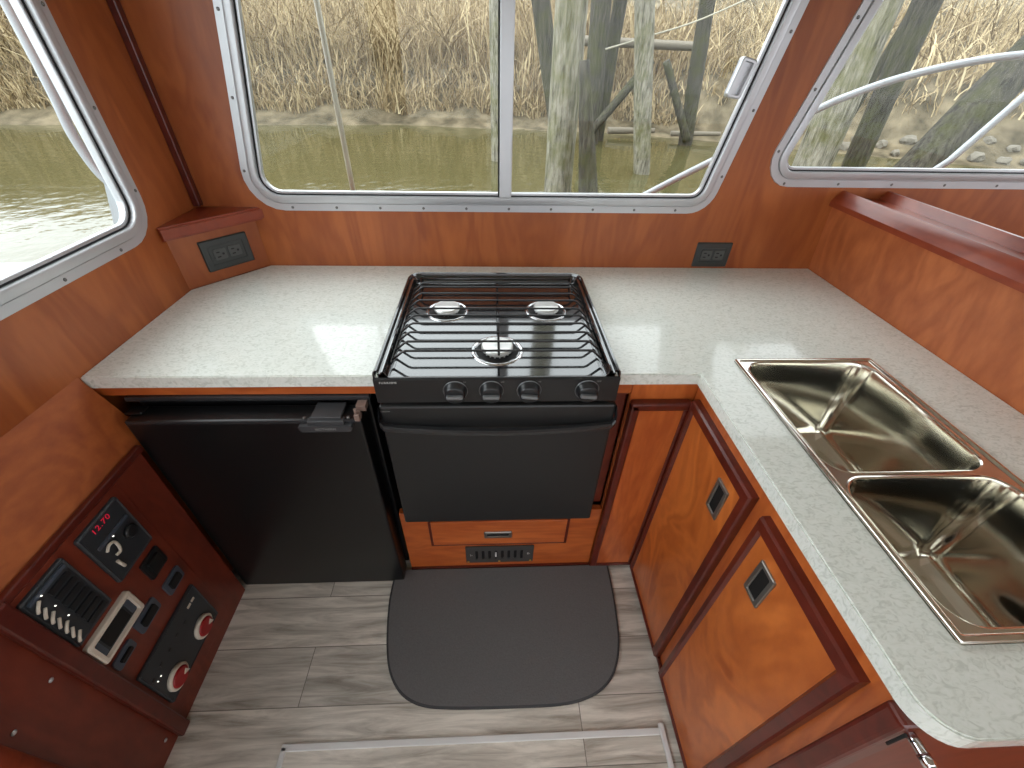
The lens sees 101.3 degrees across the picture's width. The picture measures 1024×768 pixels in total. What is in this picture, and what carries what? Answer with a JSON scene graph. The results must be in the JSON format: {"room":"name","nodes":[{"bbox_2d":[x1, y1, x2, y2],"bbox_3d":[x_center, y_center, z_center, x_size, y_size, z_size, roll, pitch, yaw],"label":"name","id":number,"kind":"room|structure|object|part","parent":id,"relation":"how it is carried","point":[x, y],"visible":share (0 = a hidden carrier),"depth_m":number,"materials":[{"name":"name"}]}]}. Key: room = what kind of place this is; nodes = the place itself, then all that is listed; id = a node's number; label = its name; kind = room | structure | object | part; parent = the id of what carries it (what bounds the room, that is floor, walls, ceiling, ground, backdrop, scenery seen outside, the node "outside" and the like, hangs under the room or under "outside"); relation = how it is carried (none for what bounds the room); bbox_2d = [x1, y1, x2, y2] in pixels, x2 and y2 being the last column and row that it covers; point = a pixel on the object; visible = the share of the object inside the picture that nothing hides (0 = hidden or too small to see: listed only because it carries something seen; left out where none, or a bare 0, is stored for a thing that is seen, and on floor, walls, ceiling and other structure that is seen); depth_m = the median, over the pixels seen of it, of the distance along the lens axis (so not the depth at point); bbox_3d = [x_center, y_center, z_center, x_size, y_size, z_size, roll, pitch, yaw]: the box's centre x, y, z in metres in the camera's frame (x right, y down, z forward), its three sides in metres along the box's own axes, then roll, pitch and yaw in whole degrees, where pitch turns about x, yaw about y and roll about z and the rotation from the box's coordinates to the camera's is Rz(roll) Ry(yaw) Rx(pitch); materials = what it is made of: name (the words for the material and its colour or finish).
{"room":"ship interior","nodes":[
{"label":"ship interior","id":0,"kind":"room"},
{"bbox_2d":[0,0,232,570],"bbox_3d":[-0.944,0.555,0.081,0.045,2.080,3.316,0,38,-3],"label":"wall","id":1,"kind":"structure","parent":0,"point":[55,340],"depth_m":1.00,"materials":[{"name":"brown wood"}]},
{"bbox_2d":[0,262,31,276],"bbox_3d":[-1.177,0.325,0.336,0.394,0.055,2.620,0,38,-3],"label":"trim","id":2,"kind":"structure","parent":1,"relation":"attached to","point":[5,268],"depth_m":1.09,"materials":[{"name":"white"}]},
{"bbox_2d":[0,0,146,320],"bbox_3d":[-0.932,0.137,-0.159,0.061,0.766,2.755,0,38,-3],"label":"window","id":3,"kind":"structure","parent":1,"relation":"in","point":[23,286],"depth_m":0.93,"materials":[{"name":"metal"}]},
{"bbox_2d":[106,0,202,205],"bbox_3d":[-0.963,-0.917,1.019,0.021,0.925,0.022,0,38,-3],"label":"trim","id":4,"kind":"structure","parent":1,"relation":"attached to","point":[115,6],"depth_m":1.13,"materials":[{"name":"brown wood"}]},
{"bbox_2d":[164,437,683,767],"bbox_3d":[0.944,1.288,0.779,3.860,0.050,3.356,0,38,-3],"label":"floor","id":5,"kind":"structure","parent":0,"point":[294,663],"depth_m":1.18,"materials":[{"name":"grey wood"}]},
{"bbox_2d":[0,378,244,767],"bbox_3d":[-0.888,0.719,0.698,0.120,0.862,1.277,0,38,-3],"label":"control panel","id":6,"kind":"object","parent":5,"relation":"on","point":[61,707],"depth_m":0.88,"materials":[{"name":"brown wood"}]},
{"bbox_3d":[-0.867,0.759,0.780,0.072,0.699,0.072,0,38,-3],"label":"rounded post","id":7,"kind":"part","parent":6,"relation":"part of","materials":[{"name":"red wood"}]},
{"bbox_3d":[-0.867,0.432,0.827,0.017,0.175,0.096,0,38,-3],"label":"breaker panel","id":8,"kind":"part","parent":6,"relation":"part of","materials":[{"name":"black plastic"}]},
{"bbox_3d":[-0.863,0.530,0.519,0.015,0.018,1.228,0,38,-3],"label":"trim","id":9,"kind":"part","parent":6,"relation":"part of","materials":[{"name":"brown wood"}]},
{"bbox_3d":[-0.873,0.653,0.914,0.018,0.699,0.034,0,38,-3],"label":"vertical moulding","id":10,"kind":"part","parent":6,"relation":"part of","materials":[{"name":"brown wood"}]},
{"bbox_2d":[73,497,151,581],"bbox_3d":[-0.872,0.346,0.933,0.017,0.164,0.114,0,38,-3],"label":"monitor","id":11,"kind":"object","parent":6,"relation":"attached to","point":[114,539],"visible":1,"depth_m":0.92,"materials":[{"name":"grey plastic"}]},
{"bbox_3d":[-0.871,0.336,0.960,0.009,0.032,0.032,0,38,-3],"label":"knob","id":12,"kind":"part","parent":11,"relation":"part of","materials":[{"name":"black plastic"}]},
{"bbox_2d":[82,591,144,663],"bbox_3d":[-0.873,0.535,0.926,0.013,0.076,0.126,0,38,-3],"label":"stereo","id":13,"kind":"object","parent":6,"relation":"attached to","point":[113,629],"visible":1,"depth_m":0.92,"materials":[{"name":"plastic"}]},
{"bbox_2d":[111,639,136,670],"bbox_3d":[-0.875,0.613,0.951,0.011,0.034,0.056,0,38,-3],"label":"rocker switch","id":14,"kind":"object","parent":6,"relation":"attached to","point":[124,654],"visible":1,"depth_m":0.95,"materials":[{"name":"plastic"}]},
{"bbox_2d":[133,597,160,633],"bbox_3d":[-0.878,0.558,1.015,0.011,0.046,0.069,0,38,-3],"label":"rocker switch","id":15,"kind":"object","parent":6,"relation":"attached to","point":[152,606],"visible":1,"depth_m":1.01,"materials":[{"name":"plastic"}]},
{"bbox_2d":[139,546,167,579],"bbox_3d":[-0.879,0.441,1.035,0.011,0.064,0.059,0,38,-3],"label":"rocker switch","id":16,"kind":"object","parent":6,"relation":"attached to","point":[154,561],"visible":1,"depth_m":1.03,"materials":[{"name":"black plastic"}]},
{"bbox_2d":[162,565,183,594],"bbox_3d":[-0.882,0.513,1.097,0.011,0.047,0.060,0,38,-3],"label":"rocker switch","id":17,"kind":"object","parent":6,"relation":"attached to","point":[175,576],"visible":1,"depth_m":1.09,"materials":[{"name":"plastic"}]},
{"bbox_3d":[-0.875,0.690,1.125,0.024,0.177,0.226,0,38,-3],"label":"battery switch panel","id":18,"kind":"part","parent":6,"relation":"part of","materials":[{"name":"black plastic"}]},
{"bbox_2d":[124,393,408,584],"bbox_3d":[-0.641,0.201,1.414,0.564,0.796,0.578,0,38,-3],"label":"fridge","id":19,"kind":"object","parent":5,"relation":"on","point":[289,488],"visible":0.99,"depth_m":1.11,"materials":[{"name":"black metal"}]},
{"bbox_2d":[276,728,660,767],"bbox_3d":[-0.080,1.165,0.853,1.022,0.006,0.706,0,38,-3],"label":"trim","id":20,"kind":"structure","parent":5,"relation":"on","point":[285,748],"depth_m":1.12,"materials":[{"name":"white metal"}]},
{"bbox_2d":[387,565,619,709],"bbox_3d":[-0.026,0.781,1.337,0.759,0.013,0.410,0,38,-3],"label":"floor mat","id":21,"kind":"object","parent":5,"relation":"on","point":[535,636],"visible":0.98,"depth_m":1.31,"materials":[{"name":"grey rubber"}]},
{"bbox_2d":[399,385,632,569],"bbox_3d":[-0.030,0.327,1.257,0.633,0.828,0.056,-2,38,-4],"label":"base cabinet","id":22,"kind":"object","parent":5,"relation":"on","point":[556,542],"visible":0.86,"depth_m":1.37,"materials":[{"name":"brown wood"}]},
{"bbox_2d":[372,272,620,521],"bbox_3d":[-0.045,0.029,1.302,0.568,0.583,0.577,0,38,-3],"label":"gas range","id":23,"kind":"object","parent":22,"relation":"on","point":[496,393],"visible":1,"depth_m":1.08,"materials":[{"name":"black paint"}]},
{"bbox_3d":[-0.286,-0.170,1.121,0.005,0.005,0.388,0,38,-3],"label":"rod","id":24,"kind":"part","parent":23,"relation":"part of","materials":[{"name":"black metal"}]},
{"bbox_3d":[-0.183,-0.207,1.190,0.119,0.004,0.119,0,38,-3],"label":"burner","id":25,"kind":"part","parent":23,"relation":"part of","materials":[{"name":"silver metal"}]},
{"bbox_2d":[430,306,463,319],"bbox_3d":[-0.183,-0.206,1.191,0.101,0.002,0.101,0,38,-3],"label":"burner","id":26,"kind":"object","parent":23,"relation":"on","point":[432,311],"depth_m":1.16,"materials":[{"name":"silver metal"}]},
{"bbox_3d":[-0.129,0.022,0.954,0.054,0.054,0.022,0,38,-3],"label":"knob","id":27,"kind":"part","parent":23,"relation":"part of","materials":[{"name":"black plastic"}]},
{"bbox_3d":[-0.047,0.021,0.958,0.054,0.054,0.022,0,38,-3],"label":"knob","id":28,"kind":"part","parent":23,"relation":"part of","materials":[{"name":"black plastic"}]},
{"bbox_3d":[-0.048,-0.310,1.297,0.474,0.014,0.103,0,38,-3],"label":"rail","id":29,"kind":"part","parent":23,"relation":"part of","materials":[{"name":"black metal"}]},
{"bbox_2d":[372,272,620,377],"bbox_3d":[-0.042,-0.185,1.158,0.560,0.031,0.538,0,38,-3],"label":"cooktop","id":30,"kind":"object","parent":23,"relation":"in","point":[391,362],"depth_m":1.10,"materials":[{"name":"black metal"}]},
{"bbox_3d":[-0.032,0.013,0.970,0.560,0.069,0.006,0,38,-3],"label":"control panel","id":31,"kind":"part","parent":23,"relation":"part of","materials":[{"name":"black paint"}]},
{"bbox_3d":[-0.037,-0.083,1.038,0.129,0.004,0.129,0,38,-3],"label":"burner","id":32,"kind":"part","parent":23,"relation":"part of","materials":[{"name":"silver metal"}]},
{"bbox_2d":[476,343,517,362],"bbox_3d":[-0.037,-0.082,1.039,0.109,0.002,0.109,0,38,-3],"label":"burner","id":33,"kind":"object","parent":23,"relation":"on","point":[481,357],"depth_m":1.01,"materials":[{"name":"silver metal"}]},
{"bbox_3d":[-0.036,0.226,1.146,0.564,0.466,0.026,0,38,-3],"label":"oven door","id":34,"kind":"part","parent":23,"relation":"part of","materials":[{"name":"black metal"}]},
{"bbox_3d":[-0.031,0.087,1.008,0.568,0.075,0.043,0,38,-3],"label":"handle","id":35,"kind":"part","parent":23,"relation":"part of","materials":[{"name":"black metal"}]},
{"bbox_3d":[0.040,0.021,0.962,0.054,0.054,0.022,0,38,-3],"label":"knob","id":36,"kind":"part","parent":23,"relation":"part of","materials":[{"name":"black plastic"}]},
{"bbox_3d":[0.097,-0.210,1.205,0.119,0.004,0.119,0,38,-3],"label":"burner","id":37,"kind":"part","parent":23,"relation":"part of","materials":[{"name":"silver metal"}]},
{"bbox_2d":[529,305,562,318],"bbox_3d":[0.097,-0.209,1.206,0.101,0.002,0.101,0,38,-3],"label":"burner","id":38,"kind":"object","parent":23,"relation":"on","point":[559,306],"depth_m":1.18,"materials":[{"name":"silver metal"}]},
{"bbox_3d":[0.174,0.020,0.968,0.054,0.054,0.022,0,38,-3],"label":"knob","id":39,"kind":"part","parent":23,"relation":"part of","materials":[{"name":"black plastic"}]},
{"bbox_3d":[0.206,-0.173,1.143,0.005,0.005,0.388,0,38,-3],"label":"rod","id":40,"kind":"part","parent":23,"relation":"part of","materials":[{"name":"black metal"}]},
{"bbox_3d":[-0.045,0.485,1.352,0.090,0.034,0.004,0,38,-3],"label":"handle","id":41,"kind":"part","parent":22,"relation":"part of","materials":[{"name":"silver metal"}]},
{"bbox_3d":[-0.041,0.473,1.356,0.429,0.126,0.018,0,38,-3],"label":"drawer","id":42,"kind":"part","parent":22,"relation":"part of","materials":[{"name":"brown wood"}]},
{"bbox_2d":[465,545,533,562],"bbox_3d":[-0.042,0.590,1.450,0.233,0.098,0.011,0,38,-3],"label":"vent grille","id":43,"kind":"object","parent":22,"relation":"attached to","point":[506,553],"visible":1,"depth_m":1.45,"materials":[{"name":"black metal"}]},
{"bbox_3d":[-0.038,0.515,1.411,0.630,0.316,0.018,0,38,-3],"label":"panel","id":44,"kind":"part","parent":22,"relation":"part of","materials":[{"name":"brown wood"}]},
{"bbox_3d":[0.268,0.003,1.036,0.051,0.032,0.022,0,38,-3],"label":"rail","id":45,"kind":"part","parent":22,"relation":"part of","materials":[{"name":"brown wood"}]},
{"bbox_2d":[588,384,697,565],"bbox_3d":[0.367,0.327,1.271,0.162,0.828,0.038,0,38,-3],"label":"base cabinet","id":46,"kind":"object","parent":5,"relation":"on","point":[654,416],"visible":0.95,"depth_m":1.18,"materials":[{"name":"brown wood"}]},
{"bbox_3d":[0.368,0.340,1.277,0.137,0.751,0.016,0,38,-3],"label":"door","id":47,"kind":"part","parent":46,"relation":"part of","materials":[{"name":"brown wood"}]},
{"bbox_2d":[658,722,673,767],"bbox_3d":[0.423,1.157,0.878,0.014,0.011,0.716,0,38,-3],"label":"trim","id":48,"kind":"structure","parent":5,"relation":"on","point":[660,724],"depth_m":1.12,"materials":[{"name":"white metal"}]},
{"bbox_2d":[630,387,1023,767],"bbox_3d":[0.774,0.555,0.996,0.663,0.828,0.756,0,38,-3],"label":"base cabinet","id":49,"kind":"object","parent":5,"relation":"on","point":[759,667],"depth_m":0.82,"materials":[{"name":"brown wood"}]},
{"bbox_2d":[81,265,1023,747],"bbox_3d":[0.070,0.005,0.973,2.067,0.032,1.316,0,38,-3],"label":"countertop","id":50,"kind":"structure","parent":49,"relation":"on","point":[273,325],"depth_m":1.01,"materials":[{"name":"stone"}]},
{"bbox_2d":[156,206,269,289],"bbox_3d":[-0.886,-0.416,1.294,0.193,0.189,0.214,0,38,-3],"label":"outlet box","id":51,"kind":"object","parent":50,"relation":"on","point":[182,234],"visible":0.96,"depth_m":1.27,"materials":[{"name":"brown wood"}]},
{"bbox_2d":[197,231,254,271],"bbox_3d":[-0.890,-0.414,1.315,0.008,0.093,0.140,26,44,28],"label":"wall outlet","id":52,"kind":"object","parent":51,"relation":"attached to","point":[223,252],"visible":1,"depth_m":1.31,"materials":[{"name":"black plastic"}]},
{"bbox_2d":[213,248,227,259],"bbox_3d":[-0.902,-0.403,1.300,0.003,0.032,0.036,26,44,28],"label":"socket","id":53,"kind":"object","parent":52,"relation":"attached to","point":[218,253],"depth_m":1.30,"materials":[{"name":"grey plastic"}]},
{"bbox_2d":[227,244,242,255],"bbox_3d":[-0.875,-0.423,1.328,0.003,0.032,0.036,26,44,28],"label":"socket","id":54,"kind":"object","parent":52,"relation":"attached to","point":[232,249],"depth_m":1.33,"materials":[{"name":"grey plastic"}]},
{"bbox_2d":[93,386,374,394],"bbox_3d":[-0.641,0.009,0.991,0.647,0.028,0.016,0,38,-3],"label":"rail","id":55,"kind":"object","parent":50,"relation":"attached to","point":[351,389],"visible":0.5,"depth_m":0.99,"materials":[{"name":"brown wood"}]},
{"bbox_2d":[734,358,1023,645],"bbox_3d":[0.737,0.229,0.873,0.352,0.244,0.642,0,38,-3],"label":"double sink","id":56,"kind":"object","parent":50,"relation":"in","point":[946,513],"visible":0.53,"depth_m":0.83,"materials":[{"name":"silver metal"}]},
{"bbox_3d":[0.728,0.145,0.977,0.322,0.236,0.354,0,38,-3],"label":"bowl","id":57,"kind":"part","parent":56,"relation":"part of","materials":[{"name":"silver metal"}]},
{"bbox_3d":[0.740,0.338,0.732,0.322,0.236,0.260,0,38,-3],"label":"bowl","id":58,"kind":"part","parent":56,"relation":"part of","materials":[{"name":"silver metal"}]},
{"bbox_3d":[0.448,0.434,1.150,0.014,0.768,0.271,0,38,-3],"label":"door","id":59,"kind":"part","parent":49,"relation":"part of","materials":[{"name":"brown wood"}]},
{"bbox_3d":[0.445,0.435,1.151,0.021,0.782,0.289,0,38,-3],"label":"door moulding","id":60,"kind":"part","parent":49,"relation":"part of","materials":[{"name":"brown wood"}]},
{"bbox_3d":[0.448,0.252,0.920,0.004,0.094,0.046,0,38,-3],"label":"handle","id":61,"kind":"part","parent":49,"relation":"part of","materials":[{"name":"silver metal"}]},
{"bbox_3d":[0.461,0.628,0.905,0.014,0.768,0.240,0,38,-3],"label":"door","id":62,"kind":"part","parent":49,"relation":"part of","materials":[{"name":"brown wood"}]},
{"bbox_3d":[0.456,0.370,0.775,0.004,0.094,0.046,0,38,-3],"label":"handle","id":63,"kind":"part","parent":49,"relation":"part of","materials":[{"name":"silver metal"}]},
{"bbox_3d":[0.457,0.628,0.906,0.021,0.782,0.258,0,38,-3],"label":"door moulding","id":64,"kind":"part","parent":49,"relation":"part of","materials":[{"name":"brown wood"}]},
{"bbox_3d":[0.470,0.525,1.023,0.016,0.828,0.652,0,38,-3],"label":"frame","id":65,"kind":"part","parent":49,"relation":"part of","materials":[{"name":"brown wood"}]},
{"bbox_3d":[0.479,0.726,0.768,0.043,0.828,0.030,0,38,-3],"label":"corner post","id":66,"kind":"part","parent":49,"relation":"part of","materials":[{"name":"brown wood"}]},
{"bbox_3d":[0.480,0.454,0.479,0.030,0.041,0.094,0,38,-3],"label":"grab rail","id":67,"kind":"part","parent":49,"relation":"part of","materials":[{"name":"silver metal"}]},
{"bbox_3d":[0.488,0.453,0.479,0.013,0.015,0.093,-1,38,-4],"label":"rod","id":68,"kind":"part","parent":49,"relation":"part of","materials":[{"name":"silver metal"}]},
{"bbox_3d":[0.803,0.724,0.782,0.626,0.828,0.014,0,38,-3],"label":"panel","id":69,"kind":"part","parent":49,"relation":"part of","materials":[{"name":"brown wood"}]},
{"bbox_2d":[120,0,1023,436],"bbox_3d":[0.900,-0.497,1.487,3.860,2.080,0.045,0,38,-3],"label":"wall","id":70,"kind":"structure","parent":0,"point":[768,224],"depth_m":1.38,"materials":[{"name":"brown wood"}]},
{"bbox_2d":[104,184,118,224],"bbox_3d":[-1.158,-0.871,1.077,0.265,1.080,0.020,0,38,-3],"label":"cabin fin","id":71,"kind":"object","parent":70,"relation":"attached to","point":[113,206],"visible":0.07,"depth_m":1.31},
{"bbox_2d":[0,0,106,185],"bbox_3d":[-1.162,-0.924,0.989,0.123,0.928,0.038,0,38,-3],"label":"handrail","id":72,"kind":"object","parent":71,"relation":"attached to","point":[58,105],"visible":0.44,"depth_m":1.10,"materials":[{"name":"silver metal"}]},
{"bbox_2d":[213,0,809,213],"bbox_3d":[-0.012,-0.858,1.136,1.592,0.760,0.086,0,38,-3],"label":"window","id":73,"kind":"structure","parent":70,"relation":"in","point":[749,82],"depth_m":1.26,"materials":[{"name":"metal"}]},
{"bbox_2d":[691,242,732,266],"bbox_3d":[0.704,-0.454,1.477,0.124,0.086,0.008,0,38,-3],"label":"wall outlet","id":74,"kind":"object","parent":70,"relation":"attached to","point":[707,254],"visible":1,"depth_m":1.47,"materials":[{"name":"black plastic"}]},
{"bbox_2d":[700,250,712,259],"bbox_3d":[0.682,-0.452,1.474,0.036,0.032,0.003,0,38,-3],"label":"socket","id":75,"kind":"object","parent":74,"relation":"attached to","point":[704,254],"depth_m":1.47,"materials":[{"name":"grey plastic"}]},
{"bbox_2d":[712,251,724,259],"bbox_3d":[0.726,-0.453,1.476,0.036,0.032,0.003,0,38,-3],"label":"socket","id":76,"kind":"object","parent":74,"relation":"attached to","point":[716,255],"depth_m":1.48,"materials":[{"name":"grey plastic"}]},
{"bbox_2d":[770,0,1023,188],"bbox_3d":[1.598,-0.912,1.191,1.587,0.668,0.061,0,38,-3],"label":"window","id":77,"kind":"structure","parent":70,"relation":"in","point":[782,173],"depth_m":1.33,"materials":[{"name":"metal"}]},
{"bbox_2d":[808,207,1023,414],"bbox_3d":[1.190,0.436,0.955,0.202,1.085,1.966,0,38,-3],"label":"wall","id":78,"kind":"structure","parent":0,"point":[973,322],"depth_m":1.09,"materials":[{"name":"brown wood"}]},
{"bbox_2d":[829,191,1023,292],"bbox_3d":[1.203,0.001,0.606,0.231,0.047,1.975,0,38,-3],"label":"shelf","id":79,"kind":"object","parent":78,"relation":"on","point":[996,254],"depth_m":1.10,"materials":[{"name":"red wood"}]},
{"label":"outside","id":80,"kind":"structure","parent":0,"visible":0},
{"bbox_2d":[643,50,1023,192],"bbox_3d":[1.314,-0.974,1.720,2.007,0.705,0.028,0,38,-3],"label":"rail","id":81,"kind":"object","parent":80,"point":[1015,55],"visible":0.68,"depth_m":1.61,"materials":[{"name":"silver metal"}]},
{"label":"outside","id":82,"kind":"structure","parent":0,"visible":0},
{"bbox_2d":[0,0,1023,168],"bbox_3d":[-0.485,-13.129,15.380,81.739,6.020,30.444,2,38,1],"label":"bank","id":83,"kind":"object","parent":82,"point":[713,116],"visible":0.12,"depth_m":12.58,"materials":[{"name":"beige plant"}]},
{"bbox_2d":[0,0,1023,125],"bbox_3d":[-1.951,-11.529,13.415,65.859,4.858,18.626,2,38,1],"label":"reeds","id":84,"kind":"object","parent":83,"relation":"on","point":[280,29],"visible":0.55,"depth_m":13.06,"materials":[{"name":"beige plant"}]},
{"bbox_2d":[607,127,654,133],"bbox_3d":[3.367,-7.167,11.898,1.313,0.192,0.181,3,38,2],"label":"log","id":85,"kind":"object","parent":83,"relation":"on","point":[611,130],"visible":0.58,"depth_m":11.83,"materials":[{"name":"beige wood"}]},
{"bbox_2d":[663,59,690,142],"bbox_3d":[4.031,-6.839,10.231,1.106,1.692,0.203,0,38,-3],"label":"brace","id":86,"kind":"object","parent":83,"relation":"on","point":[685,134],"visible":1,"depth_m":10.16,"materials":[{"name":"grey wood"}]},
{"bbox_2d":[670,131,720,135],"bbox_3d":[5.082,-6.934,11.652,1.328,0.166,0.139,6,38,5],"label":"log","id":87,"kind":"object","parent":83,"relation":"on","point":[672,133],"visible":0.7,"depth_m":11.58,"materials":[{"name":"beige wood"}]},
{"bbox_2d":[840,142,849,150],"bbox_3d":[8.488,-6.094,10.774,0.318,0.230,0.308,18,41,19],"label":"rock","id":88,"kind":"object","parent":83,"relation":"on","point":[845,145],"visible":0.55,"depth_m":10.66,"materials":[{"name":"beige stone"}]},
{"bbox_2d":[875,139,887,148],"bbox_3d":[9.475,-6.133,10.777,0.321,0.232,0.252,-16,41,-21],"label":"rock","id":89,"kind":"object","parent":83,"relation":"on","point":[881,144],"visible":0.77,"depth_m":10.70,"materials":[{"name":"beige stone"}]},
{"bbox_2d":[890,149,899,156],"bbox_3d":[9.467,-5.702,10.381,0.195,0.175,0.263,30,46,31],"label":"rock","id":90,"kind":"object","parent":83,"relation":"on","point":[896,152],"visible":1,"depth_m":10.32,"materials":[{"name":"beige stone"}]},
{"bbox_2d":[899,135,917,144],"bbox_3d":[9.927,-6.093,10.514,0.367,0.259,0.270,17,41,18],"label":"rock","id":91,"kind":"object","parent":83,"relation":"on","point":[909,139],"visible":0.94,"depth_m":10.44,"materials":[{"name":"beige stone"}]},
{"bbox_2d":[966,151,984,161],"bbox_3d":[10.869,-5.315,9.843,0.336,0.229,0.302,2,38,0],"label":"rock","id":92,"kind":"object","parent":83,"relation":"on","point":[976,156],"visible":0.98,"depth_m":9.77,"materials":[{"name":"beige stone"}]},
{"bbox_2d":[983,136,996,143],"bbox_3d":[11.310,-5.771,9.970,0.289,0.204,0.202,26,44,28],"label":"rock","id":93,"kind":"object","parent":83,"relation":"on","point":[988,139],"visible":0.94,"depth_m":9.91,"materials":[{"name":"beige stone"}]},
{"bbox_2d":[995,156,1012,165],"bbox_3d":[11.303,-5.108,9.658,0.254,0.206,0.284,-25,45,-30],"label":"rock","id":94,"kind":"object","parent":83,"relation":"on","point":[1002,160],"visible":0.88,"depth_m":9.60,"materials":[{"name":"beige stone"}]},
{"bbox_2d":[1006,145,1021,151],"bbox_3d":[11.732,-5.492,9.835,0.290,0.195,0.269,8,39,8],"label":"rock","id":95,"kind":"object","parent":83,"relation":"on","point":[1011,148],"visible":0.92,"depth_m":9.77,"materials":[{"name":"beige stone"}]},
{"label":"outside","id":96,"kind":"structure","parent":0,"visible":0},
{"bbox_2d":[0,124,999,262],"bbox_3d":[-0.242,-1.579,5.113,120.000,0.250,70.000,0,38,-3],"label":"water","id":97,"kind":"structure","parent":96,"point":[51,200],"depth_m":8.17,"materials":[{"name":"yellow liquid"}]},
{"bbox_2d":[489,0,497,161],"bbox_3d":[-0.296,-6.458,7.635,0.271,5.402,0.237,0,38,-3],"label":"piling","id":98,"kind":"object","parent":97,"relation":"in","point":[493,4],"visible":0.52,"depth_m":7.98,"materials":[{"name":"grey wood"}]},
{"bbox_2d":[531,0,571,192],"bbox_3d":[0.411,-4.492,5.398,1.436,5.153,0.263,0,38,-3],"label":"piling","id":99,"kind":"object","parent":97,"relation":"in","point":[542,13],"visible":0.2,"depth_m":5.35,"materials":[{"name":"grey wood"}]},
{"bbox_2d":[544,0,587,192],"bbox_3d":[0.530,-3.371,3.739,0.350,5.403,0.307,0,38,-3],"label":"piling","id":100,"kind":"object","parent":97,"relation":"in","point":[570,18],"visible":0.56,"depth_m":4.04,"materials":[{"name":"grey wood"}]},
{"bbox_2d":[578,59,597,192],"bbox_3d":[0.818,-2.123,4.261,0.462,1.849,0.286,0,38,-3],"label":"brace","id":101,"kind":"object","parent":97,"relation":"in","point":[587,150],"visible":0.63,"depth_m":4.05,"materials":[{"name":"grey wood"}]},
{"bbox_2d":[587,0,611,143],"bbox_3d":[1.973,-8.219,9.554,0.723,5.920,0.504,0,38,-3],"label":"piling","id":102,"kind":"object","parent":97,"relation":"in","point":[600,10],"visible":0.6,"depth_m":9.70,"materials":[{"name":"grey wood"}]},
{"bbox_2d":[594,60,654,133],"bbox_3d":[2.583,-6.880,10.126,1.422,1.647,0.206,0,38,-3],"label":"brace","id":103,"kind":"object","parent":102,"relation":"attached to","point":[629,86],"visible":0.62,"depth_m":10.15,"materials":[{"name":"grey wood"}]},
{"bbox_2d":[598,0,627,140],"bbox_3d":[2.496,-8.528,9.967,0.541,5.912,0.353,0,38,-3],"label":"piling","id":104,"kind":"object","parent":97,"relation":"in","point":[618,11],"visible":0.49,"depth_m":10.14,"materials":[{"name":"grey wood"}]},
{"bbox_2d":[584,35,692,50],"bbox_3d":[3.221,-8.526,10.518,2.904,0.252,0.205,0,38,-3],"label":"cross beam","id":105,"kind":"structure","parent":104,"relation":"attached to","point":[675,45],"depth_m":10.50,"materials":[{"name":"grey wood"}]},
{"bbox_2d":[633,0,654,174],"bbox_3d":[2.192,-5.856,6.961,1.370,5.461,0.328,0,38,-3],"label":"piling","id":106,"kind":"object","parent":97,"relation":"in","point":[644,10],"visible":0.81,"depth_m":7.30,"materials":[{"name":"grey wood"}]},
{"bbox_2d":[605,0,745,49],"bbox_3d":[3.046,-6.120,6.966,2.824,0.973,0.062,3,38,2],"label":"mooring rope","id":107,"kind":"object","parent":106,"relation":"attached to","point":[742,0],"visible":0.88,"depth_m":7.03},
{"bbox_2d":[678,0,715,145],"bbox_3d":[4.408,-8.232,9.663,0.932,5.934,0.365,0,38,-3],"label":"piling","id":108,"kind":"object","parent":97,"relation":"in","point":[706,7],"visible":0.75,"depth_m":10.00,"materials":[{"name":"grey wood"}]},
{"bbox_2d":[792,0,904,166],"bbox_3d":[4.329,-4.325,5.093,0.526,5.402,0.527,0,38,-3],"label":"piling","id":109,"kind":"object","parent":97,"relation":"in","point":[824,135],"visible":0.48,"depth_m":5.37,"materials":[{"name":"grey wood"}]},
{"bbox_2d":[855,18,903,114],"bbox_3d":[5.674,-4.711,6.768,0.709,3.025,0.144,0,38,-3],"label":"brace","id":110,"kind":"object","parent":97,"relation":"in","point":[883,57],"visible":0.16,"depth_m":6.52,"materials":[{"name":"grey wood"}]},
{"bbox_2d":[841,0,943,166],"bbox_3d":[5.648,-4.953,5.940,0.509,5.410,0.382,0,38,-3],"label":"piling","id":111,"kind":"object","parent":97,"relation":"in","point":[919,18],"visible":0.59,"depth_m":6.16,"materials":[{"name":"grey wood"}]},
{"bbox_2d":[892,35,1023,167],"bbox_3d":[5.314,-3.190,4.762,1.918,3.281,0.480,0,38,-3],"label":"brace","id":112,"kind":"object","parent":97,"relation":"in","point":[1004,80],"visible":0.45,"depth_m":4.72,"materials":[{"name":"grey wood"}]},
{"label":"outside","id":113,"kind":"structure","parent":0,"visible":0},
{"bbox_2d":[313,0,355,190],"bbox_3d":[-0.572,-1.135,1.217,0.023,2.050,0.018,0,38,-3],"label":"whip antenna","id":114,"kind":"object","parent":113,"point":[316,2],"visible":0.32,"depth_m":1.36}
]}

